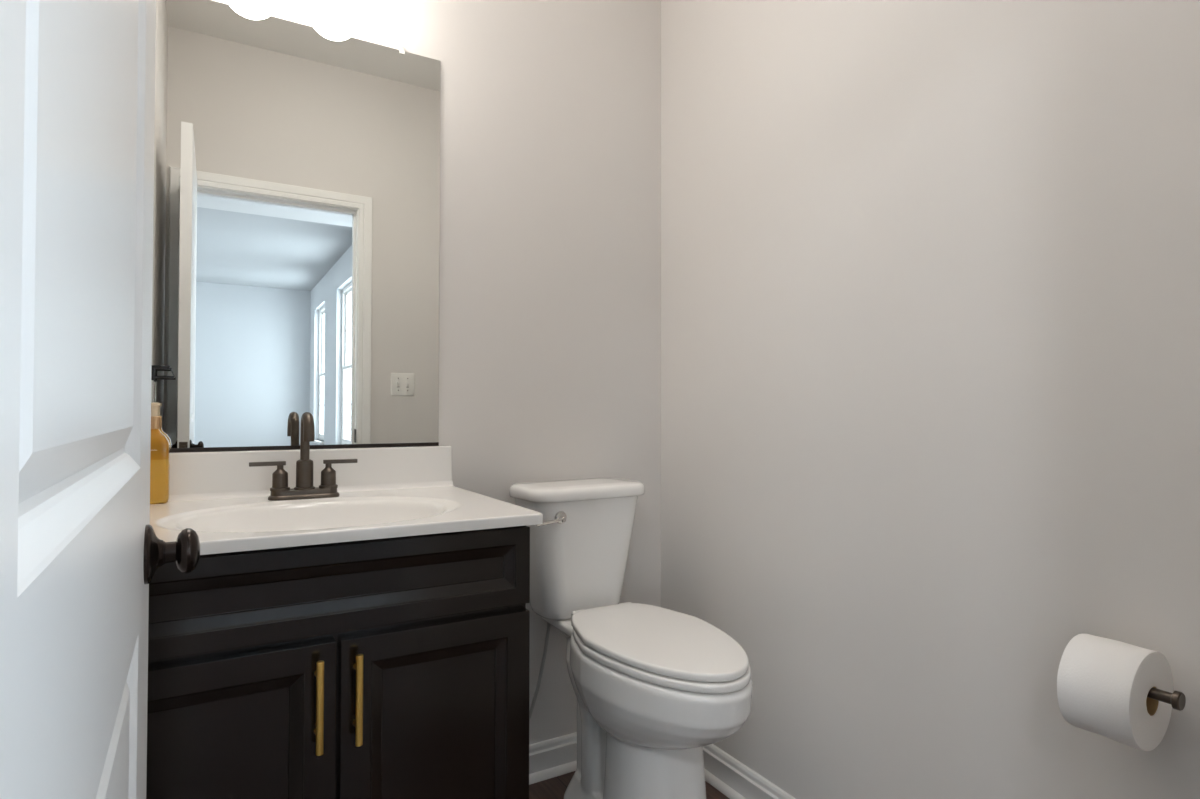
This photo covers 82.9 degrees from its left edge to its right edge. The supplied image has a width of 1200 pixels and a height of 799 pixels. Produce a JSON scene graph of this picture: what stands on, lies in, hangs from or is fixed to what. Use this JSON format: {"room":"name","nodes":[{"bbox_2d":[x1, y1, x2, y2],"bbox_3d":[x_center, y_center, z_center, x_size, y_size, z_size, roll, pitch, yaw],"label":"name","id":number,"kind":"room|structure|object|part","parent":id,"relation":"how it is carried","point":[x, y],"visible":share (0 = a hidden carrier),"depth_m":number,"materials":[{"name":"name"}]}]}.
{"room":"bathroom","nodes":[
{"label":"bathroom","id":0,"kind":"room"},
{"bbox_2d":[171,0,660,744],"bbox_3d":[-0.441,-0.273,1.861,1.610,2.691,0.100,1,-1,-30],"label":"wall","id":1,"kind":"structure","parent":0,"point":[550,242],"depth_m":1.97,"materials":[{"name":"white paint"}]},
{"bbox_2d":[151,0,439,452],"bbox_3d":[-0.720,-0.401,1.637,0.678,1.041,0.010,1,-1,-30],"label":"wall mirror","id":2,"kind":"object","parent":1,"relation":"attached to","point":[296,209],"visible":0.98,"depth_m":1.62,"materials":[{"name":"silver mirror"}]},
{"bbox_2d":[169,446,451,494],"bbox_3d":[-0.707,0.182,1.630,0.722,0.124,0.018,1,-1,-30],"label":"backsplash","id":3,"kind":"structure","parent":1,"relation":"attached to","point":[225,471],"depth_m":1.62,"materials":[{"name":"white stone"}]},
{"bbox_2d":[529,732,576,784],"bbox_3d":[-0.100,1.026,1.967,0.690,0.096,0.027,1,-1,-30],"label":"baseboard","id":4,"kind":"structure","parent":1,"relation":"attached to","point":[554,757],"depth_m":1.94,"materials":[{"name":"white paint"}]},
{"bbox_2d":[529,771,728,798],"bbox_3d":[0.408,1.031,-2.753,4.850,0.060,8.900,1,-1,-30],"label":"floor","id":5,"kind":"structure","parent":0,"point":[555,787],"depth_m":1.87,"materials":[{"name":"brown wood"}]},
{"bbox_2d":[146,526,529,798],"bbox_3d":[-0.571,0.652,1.369,0.702,0.824,0.592,1,-1,-30],"label":"vanity cabinet","id":6,"kind":"object","parent":5,"relation":"on","point":[396,667],"visible":0.76,"depth_m":1.15,"materials":[{"name":"brown paint"}]},
{"bbox_3d":[-0.597,0.682,1.060,0.344,0.554,0.020,1,-1,-30],"label":"door","id":7,"kind":"part","parent":6,"relation":"part of","materials":[{"name":"brown paint"}]},
{"bbox_3d":[-0.455,0.501,1.104,0.012,0.150,0.012,1,-1,-30],"label":"bar pull","id":8,"kind":"part","parent":6,"relation":"part of","materials":[{"name":"gold metal"}]},
{"bbox_3d":[-0.443,0.319,1.155,0.698,0.148,0.020,1,-1,-30],"label":"drawer","id":9,"kind":"part","parent":6,"relation":"part of","materials":[{"name":"brown paint"}]},
{"bbox_2d":[150,446,542,554],"bbox_3d":[-0.565,0.233,1.385,0.722,0.233,0.582,1,-1,-30],"label":"sink","id":10,"kind":"object","parent":6,"relation":"on","point":[390,492],"visible":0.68,"depth_m":1.50,"materials":[{"name":"white stone"}]},
{"bbox_2d":[150,365,173,503],"bbox_3d":[-0.950,0.074,1.449,0.069,0.293,0.045,1,-1,-30],"label":"soap bottle","id":11,"kind":"object","parent":10,"relation":"on","point":[160,445],"visible":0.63,"depth_m":1.44,"materials":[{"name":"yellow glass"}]},
{"bbox_3d":[-0.953,-0.019,1.449,0.003,0.052,0.003,0,-1,15],"label":"pump stem","id":12,"kind":"part","parent":11,"relation":"part of","materials":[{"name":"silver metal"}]},
{"bbox_2d":[249,412,357,500],"bbox_3d":[-0.658,0.125,1.522,0.226,0.195,0.104,1,-1,-30],"label":"faucet","id":13,"kind":"object","parent":10,"relation":"on","point":[304,489],"visible":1,"depth_m":1.53,"materials":[{"name":"brown metal"}]},
{"bbox_3d":[-0.735,0.142,1.504,0.074,0.009,0.013,1,-1,-32],"label":"lever","id":14,"kind":"part","parent":13,"relation":"part of","materials":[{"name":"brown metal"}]},
{"bbox_3d":[-0.714,0.174,1.518,0.041,0.058,0.041,1,-1,-30],"label":"handle","id":15,"kind":"part","parent":13,"relation":"part of","materials":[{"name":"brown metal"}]},
{"bbox_3d":[-0.671,0.213,1.543,0.150,0.020,0.054,1,-1,-30],"label":"plate","id":16,"kind":"part","parent":13,"relation":"part of","materials":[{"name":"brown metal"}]},
{"bbox_3d":[-0.670,0.170,1.543,0.045,0.067,0.045,1,-1,-30],"label":"spout","id":17,"kind":"part","parent":13,"relation":"part of","materials":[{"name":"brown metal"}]},
{"bbox_3d":[-0.653,0.085,1.515,0.023,0.114,0.087,1,-1,-30],"label":"spout","id":18,"kind":"part","parent":13,"relation":"part of","materials":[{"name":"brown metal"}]},
{"bbox_3d":[-0.627,0.175,1.569,0.041,0.058,0.041,1,-1,-30],"label":"handle","id":19,"kind":"part","parent":13,"relation":"part of","materials":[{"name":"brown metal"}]},
{"bbox_3d":[-0.603,0.144,1.580,0.074,0.009,0.013,1,-1,-28],"label":"lever","id":20,"kind":"part","parent":13,"relation":"part of","materials":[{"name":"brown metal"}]},
{"bbox_3d":[-0.402,0.502,1.135,0.012,0.150,0.012,1,-1,-30],"label":"bar pull","id":21,"kind":"part","parent":6,"relation":"part of","materials":[{"name":"gold metal"}]},
{"bbox_3d":[-0.292,0.686,1.237,0.348,0.554,0.020,1,-1,-30],"label":"door","id":22,"kind":"part","parent":6,"relation":"part of","materials":[{"name":"brown paint"}]},
{"bbox_2d":[509,478,752,798],"bbox_3d":[0.071,0.648,1.644,0.378,0.844,0.751,1,-1,-29],"label":"toilet","id":23,"kind":"object","parent":5,"relation":"on","point":[654,686],"visible":0.98,"depth_m":1.54,"materials":[{"name":"white ceramic"}]},
{"bbox_3d":[-0.124,0.307,1.713,0.085,0.017,0.014,1,-1,-34],"label":"lever arm","id":24,"kind":"part","parent":23,"relation":"part of","materials":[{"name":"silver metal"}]},
{"bbox_3d":[-0.101,0.302,1.742,0.033,0.033,0.014,1,-1,-29],"label":"flush lever","id":25,"kind":"part","parent":23,"relation":"part of","materials":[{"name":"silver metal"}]},
{"bbox_3d":[-0.063,0.423,1.876,0.332,0.318,0.191,1,-1,-33],"label":"tank","id":26,"kind":"part","parent":23,"relation":"part of","materials":[{"name":"white ceramic"}]},
{"bbox_3d":[-0.060,0.247,1.875,0.361,0.035,0.211,1,-1,-33],"label":"tank lid","id":27,"kind":"part","parent":23,"relation":"part of","materials":[{"name":"white ceramic"}]},
{"bbox_3d":[0.091,0.825,1.636,0.337,0.490,0.715,1,-1,-29],"label":"bowl","id":28,"kind":"part","parent":23,"relation":"part of","materials":[{"name":"white ceramic"}]},
{"bbox_3d":[0.135,0.548,1.563,0.320,0.018,0.520,1,-1,-29],"label":"lid","id":29,"kind":"part","parent":23,"relation":"part of","materials":[{"name":"white plastic"}]},
{"bbox_3d":[0.139,0.568,1.556,0.326,0.018,0.518,1,-1,-29],"label":"seat","id":30,"kind":"part","parent":23,"relation":"part of","materials":[{"name":"white plastic"}]},
{"bbox_2d":[661,0,1199,798],"bbox_3d":[0.685,-0.278,1.426,0.100,2.691,1.784,1,-1,-30],"label":"wall","id":31,"kind":"structure","parent":0,"point":[930,269],"depth_m":1.37,"materials":[{"name":"white paint"}]},
{"bbox_2d":[703,744,795,798],"bbox_3d":[0.599,1.019,1.425,0.027,0.096,1.666,1,-1,-30],"label":"baseboard","id":32,"kind":"structure","parent":31,"relation":"attached to","point":[728,775],"depth_m":1.83,"materials":[{"name":"white paint"}]},
{"bbox_2d":[1147,687,1185,710],"bbox_3d":[0.792,0.418,1.031,0.101,0.048,0.174,1,-1,-30],"label":"toilet paper holder","id":33,"kind":"object","parent":31,"relation":"attached to","point":[1177,699],"visible":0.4,"depth_m":0.94,"materials":[{"name":"brown metal"}]},
{"bbox_2d":[1057,634,1172,750],"bbox_3d":[0.762,0.429,1.006,0.140,0.140,0.095,1,-1,-30],"label":"toilet paper roll","id":34,"kind":"object","parent":33,"relation":"hanging from","point":[1104,685],"visible":0.99,"depth_m":0.97,"materials":[{"name":"white paper"}]},
{"bbox_3d":[0.214,0.006,0.184,0.840,2.083,0.155,1,-1,-30],"label":"door frame","id":35,"kind":"structure","parent":0,"visible":0},
{"bbox_2d":[0,0,199,798],"bbox_3d":[-0.284,0.026,0.368,0.122,2.023,0.721,1,-1,-31],"label":"door","id":36,"kind":"structure","parent":35,"relation":"attached to","point":[81,552],"depth_m":0.27,"materials":[{"name":"white paint"}]},
{"bbox_3d":[-0.398,0.142,0.634,0.044,0.054,0.054,1,-1,-31],"label":"knob","id":37,"kind":"part","parent":36,"relation":"part of","materials":[{"name":"brown metal"}]}
]}

